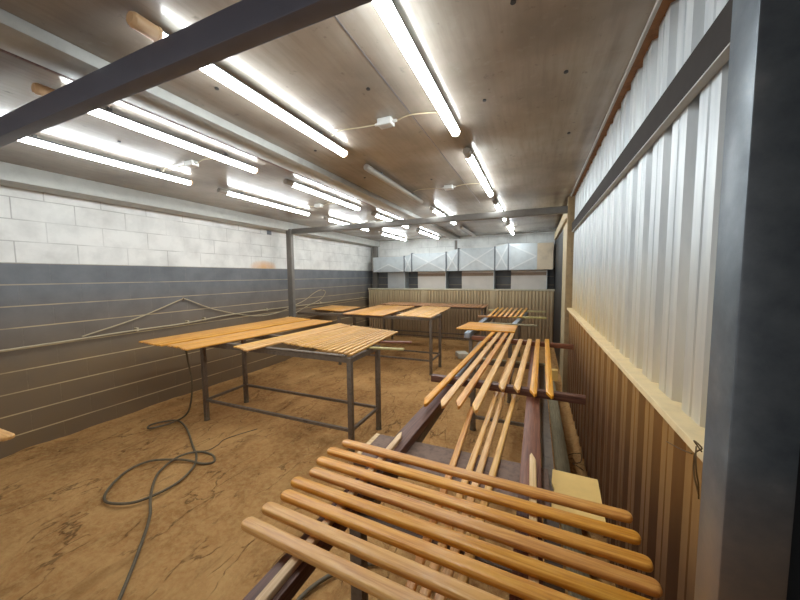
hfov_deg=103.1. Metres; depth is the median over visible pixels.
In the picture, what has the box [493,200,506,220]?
tube light
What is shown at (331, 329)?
wooden slat
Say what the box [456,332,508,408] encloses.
wooden slat
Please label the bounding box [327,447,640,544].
wooden slat
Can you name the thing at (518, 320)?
steel rail
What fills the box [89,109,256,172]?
diffuser
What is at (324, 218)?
tube light
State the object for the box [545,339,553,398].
wooden slat
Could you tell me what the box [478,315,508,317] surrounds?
bar
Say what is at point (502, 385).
wooden slat
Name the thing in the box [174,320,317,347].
wooden slat
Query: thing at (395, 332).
wooden slat
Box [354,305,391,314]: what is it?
wooden slat
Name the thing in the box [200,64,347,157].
tube light
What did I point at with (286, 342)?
wooden slat
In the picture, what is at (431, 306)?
wooden slat
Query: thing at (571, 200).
steel post
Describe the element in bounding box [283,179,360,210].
tube light
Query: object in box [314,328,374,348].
wooden slat
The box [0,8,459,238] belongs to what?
ceiling beam
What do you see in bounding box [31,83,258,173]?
tube light
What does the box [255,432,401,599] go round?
batten
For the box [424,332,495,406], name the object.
wooden slat
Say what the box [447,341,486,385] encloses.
steel rail
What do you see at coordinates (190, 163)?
junction box
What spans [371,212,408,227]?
tube light
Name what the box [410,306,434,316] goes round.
wooden slat
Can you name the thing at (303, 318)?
wooden slat
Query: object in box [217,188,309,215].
tube light
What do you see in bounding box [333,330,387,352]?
wooden slat
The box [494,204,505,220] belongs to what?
diffuser
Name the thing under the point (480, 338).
bar
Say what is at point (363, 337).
wooden slat
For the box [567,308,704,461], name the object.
trim
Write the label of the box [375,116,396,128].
junction box
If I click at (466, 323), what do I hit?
wooden slat
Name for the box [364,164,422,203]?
tube light
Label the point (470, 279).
panel
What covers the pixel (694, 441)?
wire
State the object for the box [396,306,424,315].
wooden slat
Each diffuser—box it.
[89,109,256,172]
[163,33,346,156]
[419,231,437,238]
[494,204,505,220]
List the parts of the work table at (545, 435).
leg, leg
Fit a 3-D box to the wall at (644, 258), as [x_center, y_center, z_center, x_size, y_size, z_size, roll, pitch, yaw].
[2.282,-0.003,4.204,0.095,2.725,7.700,1,5,23]
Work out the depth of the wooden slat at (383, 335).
3.33 m
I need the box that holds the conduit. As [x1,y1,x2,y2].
[0,297,367,351]
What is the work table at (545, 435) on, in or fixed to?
on the floor
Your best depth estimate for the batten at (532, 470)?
1.23 m
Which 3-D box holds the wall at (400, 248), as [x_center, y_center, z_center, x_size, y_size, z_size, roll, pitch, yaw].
[1.556,-0.328,8.742,5.200,2.760,0.100,1,5,23]
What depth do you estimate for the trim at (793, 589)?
0.64 m
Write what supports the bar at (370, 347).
on the work table at (350, 402)
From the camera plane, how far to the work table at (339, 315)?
5.78 m
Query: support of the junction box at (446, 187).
attached to the ceiling
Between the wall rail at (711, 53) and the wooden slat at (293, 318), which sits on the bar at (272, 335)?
the wooden slat at (293, 318)
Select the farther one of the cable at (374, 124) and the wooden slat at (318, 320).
the wooden slat at (318, 320)
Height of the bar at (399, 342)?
0.020 m
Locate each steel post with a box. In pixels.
[286,229,295,316]
[372,247,378,287]
[562,196,574,391]
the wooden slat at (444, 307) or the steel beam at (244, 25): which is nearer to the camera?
the steel beam at (244, 25)
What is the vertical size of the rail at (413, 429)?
0.048 m
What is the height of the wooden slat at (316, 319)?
0.020 m
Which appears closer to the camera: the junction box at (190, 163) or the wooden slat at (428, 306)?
the junction box at (190, 163)
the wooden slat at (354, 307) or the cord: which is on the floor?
the cord
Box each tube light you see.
[18,134,192,185]
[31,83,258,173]
[126,11,169,41]
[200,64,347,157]
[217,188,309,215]
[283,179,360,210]
[323,217,368,230]
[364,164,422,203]
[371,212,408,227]
[372,0,459,136]
[379,232,406,240]
[416,229,438,238]
[429,206,455,224]
[460,226,475,236]
[463,147,492,196]
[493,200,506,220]
[506,223,513,234]
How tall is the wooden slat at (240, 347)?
0.020 m
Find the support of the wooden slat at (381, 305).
on the work table at (339, 315)
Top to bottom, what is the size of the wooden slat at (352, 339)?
0.020 m
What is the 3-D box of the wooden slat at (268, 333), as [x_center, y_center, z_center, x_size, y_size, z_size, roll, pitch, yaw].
[-1.620,0.419,4.130,0.047,0.020,2.191,2,5,28]
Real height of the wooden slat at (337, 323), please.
0.020 m
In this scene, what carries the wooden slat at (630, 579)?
on the batten at (293, 563)
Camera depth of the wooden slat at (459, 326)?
4.41 m
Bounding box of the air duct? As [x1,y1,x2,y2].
[373,242,553,271]
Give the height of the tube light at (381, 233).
0.076 m
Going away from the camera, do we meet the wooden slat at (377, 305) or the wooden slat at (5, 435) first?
the wooden slat at (5, 435)
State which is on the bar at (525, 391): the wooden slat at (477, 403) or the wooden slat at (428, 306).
the wooden slat at (477, 403)
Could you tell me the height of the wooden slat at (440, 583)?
0.022 m
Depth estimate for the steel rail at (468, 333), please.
4.42 m
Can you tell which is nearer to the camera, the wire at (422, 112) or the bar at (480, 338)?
the wire at (422, 112)
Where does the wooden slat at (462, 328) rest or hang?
on the steel rail at (518, 320)
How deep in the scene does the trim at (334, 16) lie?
1.71 m
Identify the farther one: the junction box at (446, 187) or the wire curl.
the junction box at (446, 187)
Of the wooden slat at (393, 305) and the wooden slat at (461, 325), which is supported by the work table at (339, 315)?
the wooden slat at (393, 305)
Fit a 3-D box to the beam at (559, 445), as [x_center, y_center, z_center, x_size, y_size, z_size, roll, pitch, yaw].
[1.541,1.391,3.079,0.100,0.100,5.150,1,5,23]
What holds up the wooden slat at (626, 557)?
on the batten at (532, 470)
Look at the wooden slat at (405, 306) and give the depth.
6.16 m
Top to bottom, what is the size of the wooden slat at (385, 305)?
0.020 m
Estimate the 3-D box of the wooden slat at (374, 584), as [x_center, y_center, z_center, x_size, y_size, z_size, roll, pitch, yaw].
[0.029,0.740,0.778,1.198,0.022,0.048,2,5,26]
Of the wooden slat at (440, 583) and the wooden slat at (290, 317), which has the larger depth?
the wooden slat at (290, 317)
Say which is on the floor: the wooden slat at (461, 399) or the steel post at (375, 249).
the steel post at (375, 249)
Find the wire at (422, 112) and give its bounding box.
[397,112,438,120]
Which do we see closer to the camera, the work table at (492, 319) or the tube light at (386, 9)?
the tube light at (386, 9)
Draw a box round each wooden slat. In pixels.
[0,428,14,441]
[139,317,289,342]
[143,317,294,343]
[146,317,297,343]
[147,318,297,344]
[151,318,302,344]
[154,318,305,345]
[158,319,309,346]
[167,319,314,346]
[171,319,317,346]
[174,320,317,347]
[177,320,322,347]
[180,320,325,348]
[181,321,325,349]
[184,321,331,350]
[233,323,341,347]
[237,324,342,348]
[241,324,346,349]
[241,516,432,599]
[243,325,349,351]
[261,501,504,599]
[280,489,580,599]
[283,325,354,343]
[287,326,356,344]
[290,476,650,599]
[291,326,359,344]
[296,326,362,345]
[299,327,365,346]
[304,327,369,347]
[309,328,371,347]
[309,467,662,597]
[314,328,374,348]
[316,456,653,572]
[318,328,377,349]
[322,329,381,350]
[327,329,384,351]
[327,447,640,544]
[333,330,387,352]
[338,330,390,353]
[339,307,359,311]
[342,439,632,523]
[343,305,380,313]
[343,331,394,354]
[347,305,384,314]
[349,331,397,355]
[350,305,388,314]
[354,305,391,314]
[358,305,395,314]
[362,305,397,315]
[367,306,400,315]
[370,306,404,315]
[374,306,408,315]
[378,306,413,315]
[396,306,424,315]
[400,306,427,315]
[403,306,430,315]
[405,406,473,590]
[407,306,433,316]
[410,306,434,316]
[414,306,438,316]
[417,307,440,316]
[419,358,509,597]
[420,307,443,317]
[424,307,446,317]
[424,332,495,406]
[427,307,450,317]
[433,361,515,599]
[441,332,501,408]
[456,327,514,332]
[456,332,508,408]
[457,394,516,583]
[459,326,515,330]
[461,325,515,329]
[464,324,516,328]
[466,323,516,326]
[468,322,517,326]
[472,333,514,412]
[488,307,498,316]
[499,339,522,391]
[513,339,531,392]
[530,339,539,396]
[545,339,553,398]
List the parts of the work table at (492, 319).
leg, frame, leg, leg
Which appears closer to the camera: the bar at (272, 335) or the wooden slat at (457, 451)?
the wooden slat at (457, 451)
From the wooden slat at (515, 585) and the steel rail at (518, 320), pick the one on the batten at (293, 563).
the wooden slat at (515, 585)
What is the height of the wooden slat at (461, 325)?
0.018 m
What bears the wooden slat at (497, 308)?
on the bar at (489, 309)
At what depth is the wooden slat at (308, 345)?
3.65 m
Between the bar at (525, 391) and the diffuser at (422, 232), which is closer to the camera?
the bar at (525, 391)
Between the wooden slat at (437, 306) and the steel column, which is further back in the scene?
the wooden slat at (437, 306)
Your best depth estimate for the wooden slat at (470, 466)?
1.53 m
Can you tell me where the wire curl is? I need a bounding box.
[568,453,583,470]
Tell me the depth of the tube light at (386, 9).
1.41 m
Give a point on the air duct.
(520, 256)
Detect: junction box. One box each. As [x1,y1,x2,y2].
[184,160,198,167]
[314,204,322,207]
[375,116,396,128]
[442,184,455,189]
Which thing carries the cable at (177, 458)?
on the floor
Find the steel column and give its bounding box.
[694,0,799,599]
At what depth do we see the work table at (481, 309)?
7.63 m
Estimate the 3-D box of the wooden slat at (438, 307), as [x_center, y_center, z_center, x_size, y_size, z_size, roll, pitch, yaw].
[0.612,0.220,6.206,0.059,0.020,1.732,1,5,20]
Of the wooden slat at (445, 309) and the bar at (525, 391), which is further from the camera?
the wooden slat at (445, 309)
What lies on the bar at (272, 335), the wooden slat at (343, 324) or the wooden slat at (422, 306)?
the wooden slat at (343, 324)
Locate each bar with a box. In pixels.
[223,343,346,357]
[264,334,281,336]
[366,346,404,350]
[378,341,411,343]
[431,374,585,404]
[472,335,573,349]
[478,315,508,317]
[485,322,537,325]
[489,309,545,312]
[511,316,546,318]
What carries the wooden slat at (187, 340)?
on the bar at (232, 344)
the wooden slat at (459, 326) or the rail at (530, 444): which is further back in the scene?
the wooden slat at (459, 326)
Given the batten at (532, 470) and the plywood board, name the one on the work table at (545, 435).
the plywood board
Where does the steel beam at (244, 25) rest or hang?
attached to the steel column
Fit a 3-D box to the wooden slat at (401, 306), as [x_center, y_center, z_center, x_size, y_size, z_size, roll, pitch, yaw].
[-0.189,0.207,6.470,0.078,0.020,1.778,1,5,20]
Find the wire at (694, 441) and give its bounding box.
[666,440,702,498]
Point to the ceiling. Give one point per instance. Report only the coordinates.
(529, 87)
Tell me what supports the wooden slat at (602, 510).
on the batten at (293, 563)
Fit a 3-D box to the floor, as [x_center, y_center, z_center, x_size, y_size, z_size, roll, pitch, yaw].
[-0.634,1.370,3.816,5.300,0.112,11.100,1,5,23]
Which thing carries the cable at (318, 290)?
hanging from the hook
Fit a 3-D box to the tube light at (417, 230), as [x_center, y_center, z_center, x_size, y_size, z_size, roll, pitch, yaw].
[0.684,-1.582,7.651,0.063,0.076,1.600,1,5,23]
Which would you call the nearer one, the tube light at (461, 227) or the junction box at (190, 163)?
the junction box at (190, 163)
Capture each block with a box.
[455,351,468,358]
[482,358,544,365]
[552,369,557,380]
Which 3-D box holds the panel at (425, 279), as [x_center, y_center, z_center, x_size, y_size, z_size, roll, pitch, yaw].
[0.926,0.111,8.822,0.798,1.785,0.301,1,5,23]
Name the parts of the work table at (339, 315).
leg, frame, leg, leg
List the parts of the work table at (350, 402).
leg, leg, frame, leg, leg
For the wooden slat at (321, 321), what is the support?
on the bar at (272, 335)
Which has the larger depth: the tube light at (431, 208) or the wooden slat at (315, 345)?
the tube light at (431, 208)
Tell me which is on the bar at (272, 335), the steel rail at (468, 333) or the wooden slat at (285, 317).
the wooden slat at (285, 317)
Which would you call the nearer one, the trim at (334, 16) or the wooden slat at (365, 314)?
the trim at (334, 16)
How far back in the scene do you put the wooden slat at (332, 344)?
3.55 m
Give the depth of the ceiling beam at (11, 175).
3.72 m
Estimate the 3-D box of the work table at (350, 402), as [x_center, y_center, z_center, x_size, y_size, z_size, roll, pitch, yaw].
[-1.268,0.956,3.607,2.068,0.936,0.626,1,5,23]
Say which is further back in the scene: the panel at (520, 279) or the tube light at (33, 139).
the panel at (520, 279)
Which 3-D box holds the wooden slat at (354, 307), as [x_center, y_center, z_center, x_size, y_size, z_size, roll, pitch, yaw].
[-1.061,0.193,6.769,0.080,0.020,0.856,1,5,18]
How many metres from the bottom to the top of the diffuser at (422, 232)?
0.034 m
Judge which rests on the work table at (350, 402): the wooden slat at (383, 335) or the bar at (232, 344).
the bar at (232, 344)
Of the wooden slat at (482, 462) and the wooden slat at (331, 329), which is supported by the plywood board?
the wooden slat at (482, 462)
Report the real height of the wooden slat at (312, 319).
0.020 m
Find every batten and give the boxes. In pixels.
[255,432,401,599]
[528,453,538,583]
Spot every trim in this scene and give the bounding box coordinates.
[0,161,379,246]
[334,16,479,202]
[554,214,566,239]
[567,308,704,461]
[571,0,661,196]
[573,0,674,194]
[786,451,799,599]
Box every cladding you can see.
[368,288,554,342]
[567,312,702,599]
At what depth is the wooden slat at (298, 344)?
3.72 m
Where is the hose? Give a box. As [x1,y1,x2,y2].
[296,562,375,599]
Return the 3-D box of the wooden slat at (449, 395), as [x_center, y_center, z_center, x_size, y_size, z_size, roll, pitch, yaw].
[0.781,0.533,3.040,0.047,0.021,2.611,1,5,25]
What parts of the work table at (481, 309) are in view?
frame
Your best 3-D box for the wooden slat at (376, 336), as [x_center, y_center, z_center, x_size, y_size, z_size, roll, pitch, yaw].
[-0.349,0.449,3.565,0.037,0.020,1.234,1,5,20]
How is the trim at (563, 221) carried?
attached to the wall at (644, 258)
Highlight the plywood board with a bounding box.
[349,433,605,521]
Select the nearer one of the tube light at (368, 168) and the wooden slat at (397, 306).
the tube light at (368, 168)
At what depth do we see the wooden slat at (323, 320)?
3.87 m
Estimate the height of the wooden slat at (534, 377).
0.021 m
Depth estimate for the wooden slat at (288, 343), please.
3.75 m
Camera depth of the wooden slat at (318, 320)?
3.88 m
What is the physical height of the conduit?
0.099 m
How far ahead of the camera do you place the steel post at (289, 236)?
6.05 m
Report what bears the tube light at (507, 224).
attached to the ceiling
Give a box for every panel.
[388,272,408,287]
[418,271,448,288]
[462,271,495,288]
[511,270,546,288]
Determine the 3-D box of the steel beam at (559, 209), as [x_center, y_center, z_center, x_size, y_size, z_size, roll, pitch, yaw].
[0.050,-1.250,5.146,4.730,0.092,0.080,1,5,23]
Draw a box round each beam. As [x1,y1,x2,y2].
[0,0,374,146]
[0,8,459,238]
[292,206,567,233]
[548,381,591,599]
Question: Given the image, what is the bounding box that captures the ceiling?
[0,0,656,240]
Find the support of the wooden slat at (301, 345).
on the bar at (399, 342)
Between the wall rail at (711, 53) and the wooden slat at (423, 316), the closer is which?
the wall rail at (711, 53)
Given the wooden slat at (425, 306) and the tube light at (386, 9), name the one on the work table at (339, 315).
the wooden slat at (425, 306)
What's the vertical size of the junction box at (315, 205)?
0.045 m
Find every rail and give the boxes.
[242,385,451,599]
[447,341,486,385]
[464,311,495,337]
[503,312,527,336]
[509,346,542,599]
[572,0,732,231]
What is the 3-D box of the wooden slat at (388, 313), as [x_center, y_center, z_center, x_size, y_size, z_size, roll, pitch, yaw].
[-0.026,0.211,6.406,0.079,0.020,1.790,1,5,21]
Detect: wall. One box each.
[0,185,371,458]
[371,231,554,288]
[553,0,728,427]
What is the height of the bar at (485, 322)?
0.016 m
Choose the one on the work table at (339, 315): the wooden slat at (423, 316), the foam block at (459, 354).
the wooden slat at (423, 316)
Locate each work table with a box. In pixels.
[200,336,381,452]
[297,310,441,375]
[349,360,564,599]
[383,305,485,350]
[468,314,520,402]
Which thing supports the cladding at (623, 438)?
on the floor
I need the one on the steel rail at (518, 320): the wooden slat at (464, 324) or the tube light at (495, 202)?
the wooden slat at (464, 324)
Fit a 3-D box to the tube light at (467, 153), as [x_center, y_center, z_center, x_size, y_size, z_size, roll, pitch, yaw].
[0.822,-1.247,3.218,0.063,0.076,1.530,1,5,23]
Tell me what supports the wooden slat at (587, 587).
on the batten at (293, 563)
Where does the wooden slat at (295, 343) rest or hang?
on the bar at (399, 342)
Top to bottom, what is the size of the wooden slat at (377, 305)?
0.020 m
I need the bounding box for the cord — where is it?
[196,429,255,450]
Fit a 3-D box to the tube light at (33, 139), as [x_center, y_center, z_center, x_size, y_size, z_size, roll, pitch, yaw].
[-2.449,-1.171,2.638,0.063,0.076,1.450,1,5,23]
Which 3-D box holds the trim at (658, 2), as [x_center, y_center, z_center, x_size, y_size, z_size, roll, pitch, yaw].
[1.456,-1.213,2.323,0.014,0.019,3.980,1,5,23]
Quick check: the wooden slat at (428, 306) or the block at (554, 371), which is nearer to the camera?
the block at (554, 371)
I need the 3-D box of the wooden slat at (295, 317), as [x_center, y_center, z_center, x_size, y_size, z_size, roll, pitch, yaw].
[-2.298,0.395,4.533,0.054,0.020,2.283,2,5,26]
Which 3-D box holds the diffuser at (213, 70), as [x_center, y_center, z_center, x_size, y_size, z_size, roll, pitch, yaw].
[-0.717,-1.116,1.921,0.058,0.034,1.365,1,5,23]
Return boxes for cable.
[82,290,325,336]
[102,351,215,599]
[331,124,374,135]
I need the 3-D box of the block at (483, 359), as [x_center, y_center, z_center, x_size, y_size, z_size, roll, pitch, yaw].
[1.086,0.629,3.272,0.780,0.015,0.060,1,5,23]
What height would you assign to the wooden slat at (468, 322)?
0.018 m
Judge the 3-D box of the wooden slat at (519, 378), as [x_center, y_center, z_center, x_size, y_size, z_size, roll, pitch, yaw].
[1.150,0.538,2.925,0.047,0.021,1.833,1,5,25]
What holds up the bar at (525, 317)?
on the steel rail at (518, 320)
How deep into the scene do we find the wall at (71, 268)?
3.86 m
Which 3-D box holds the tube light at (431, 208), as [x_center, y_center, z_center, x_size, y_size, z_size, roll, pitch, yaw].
[0.745,-1.407,5.338,0.063,0.076,1.520,1,5,23]
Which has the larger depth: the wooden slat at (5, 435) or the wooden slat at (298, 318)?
the wooden slat at (298, 318)
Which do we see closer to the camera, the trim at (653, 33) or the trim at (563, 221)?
the trim at (653, 33)
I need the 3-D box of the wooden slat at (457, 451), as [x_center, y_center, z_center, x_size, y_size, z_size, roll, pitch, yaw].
[0.241,0.758,1.457,0.032,0.020,1.352,1,5,20]
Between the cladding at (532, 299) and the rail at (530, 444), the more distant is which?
the cladding at (532, 299)
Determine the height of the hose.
0.024 m
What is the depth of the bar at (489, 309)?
6.44 m
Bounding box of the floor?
[0,335,615,599]

